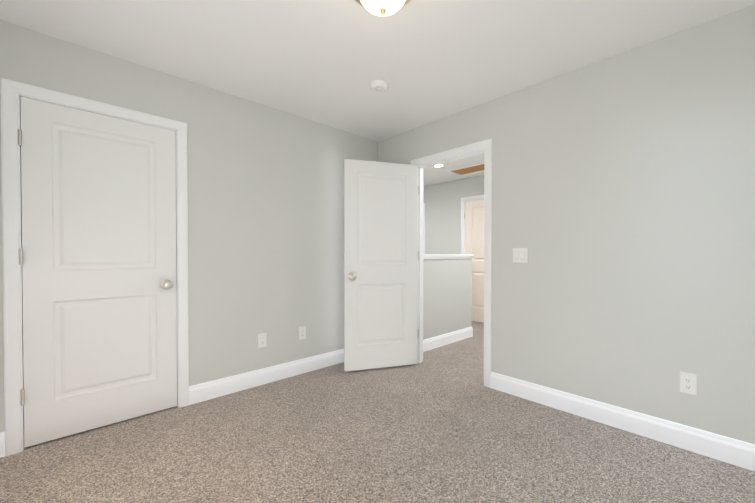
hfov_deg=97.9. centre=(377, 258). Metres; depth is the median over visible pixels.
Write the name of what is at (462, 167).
trim
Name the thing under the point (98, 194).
closet door
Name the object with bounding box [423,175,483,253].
wall
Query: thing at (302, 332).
outlet
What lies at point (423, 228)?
door frame
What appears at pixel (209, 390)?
baseboard
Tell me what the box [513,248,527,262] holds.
bedroom light switch
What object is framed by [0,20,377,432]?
wall
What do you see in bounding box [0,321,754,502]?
floor
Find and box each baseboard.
[0,432,4,457]
[189,349,343,404]
[423,326,472,351]
[490,372,754,470]
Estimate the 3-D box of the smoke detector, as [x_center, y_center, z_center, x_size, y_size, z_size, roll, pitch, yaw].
[0.013,-1.315,2.528,0.144,0.041,0.144,-1,1,-43]
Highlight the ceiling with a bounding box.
[0,0,754,185]
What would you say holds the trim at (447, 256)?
on the wall at (446, 295)
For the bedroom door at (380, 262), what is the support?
in the wall at (623, 197)
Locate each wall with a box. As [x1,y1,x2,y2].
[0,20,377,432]
[378,4,754,443]
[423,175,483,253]
[423,259,466,339]
[467,259,470,327]
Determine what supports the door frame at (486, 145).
attached to the wall at (623, 197)
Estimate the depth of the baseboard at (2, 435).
1.84 m
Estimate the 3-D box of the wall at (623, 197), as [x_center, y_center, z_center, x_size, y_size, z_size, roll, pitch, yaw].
[0.388,-0.125,3.492,0.110,2.440,6.420,-1,1,-43]
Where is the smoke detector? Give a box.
[370,80,388,92]
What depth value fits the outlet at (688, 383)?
1.90 m
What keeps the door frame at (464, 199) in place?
attached to the wall at (442, 201)
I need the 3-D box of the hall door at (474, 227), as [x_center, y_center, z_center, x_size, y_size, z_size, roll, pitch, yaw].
[1.777,0.048,5.401,0.182,2.030,0.755,-1,1,-43]
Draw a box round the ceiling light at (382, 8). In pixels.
[355,0,410,16]
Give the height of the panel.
0.006 m
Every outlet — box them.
[258,333,266,347]
[299,326,305,339]
[680,371,696,395]
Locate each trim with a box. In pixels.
[423,254,467,258]
[444,162,483,175]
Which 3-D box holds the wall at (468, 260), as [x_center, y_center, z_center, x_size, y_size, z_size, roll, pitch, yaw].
[0.253,0.518,5.601,0.110,1.110,2.950,-1,1,-43]
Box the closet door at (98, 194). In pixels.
[20,96,176,447]
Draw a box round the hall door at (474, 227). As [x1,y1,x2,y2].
[465,199,483,322]
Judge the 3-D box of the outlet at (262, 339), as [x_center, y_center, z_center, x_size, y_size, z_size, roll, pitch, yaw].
[-1.005,0.717,2.874,0.074,0.122,0.008,-1,1,-43]
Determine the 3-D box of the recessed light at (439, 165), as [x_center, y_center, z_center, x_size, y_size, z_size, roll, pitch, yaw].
[0.894,-1.354,4.818,0.196,0.010,0.196,-1,1,-43]
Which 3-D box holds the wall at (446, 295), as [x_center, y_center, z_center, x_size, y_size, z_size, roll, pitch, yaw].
[0.725,0.534,4.097,1.200,1.110,0.110,-1,1,-43]
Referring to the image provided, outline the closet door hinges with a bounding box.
[18,129,24,405]
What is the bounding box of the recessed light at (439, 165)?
[432,164,444,167]
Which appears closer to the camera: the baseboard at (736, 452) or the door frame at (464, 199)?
the baseboard at (736, 452)
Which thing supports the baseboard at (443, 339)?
attached to the wall at (446, 295)
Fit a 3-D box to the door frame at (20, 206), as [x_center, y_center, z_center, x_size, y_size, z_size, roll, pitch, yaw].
[-1.802,0.076,2.200,0.821,2.065,0.110,-1,1,-43]
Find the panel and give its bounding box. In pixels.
[451,164,483,174]
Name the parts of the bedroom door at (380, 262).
knob, bedroom door jamb hinge leaves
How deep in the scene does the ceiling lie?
2.04 m
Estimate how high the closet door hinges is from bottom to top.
1.584 m
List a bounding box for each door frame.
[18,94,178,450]
[411,138,491,387]
[423,203,424,253]
[461,195,483,253]
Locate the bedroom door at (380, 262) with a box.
[344,159,418,371]
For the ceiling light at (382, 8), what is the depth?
1.56 m

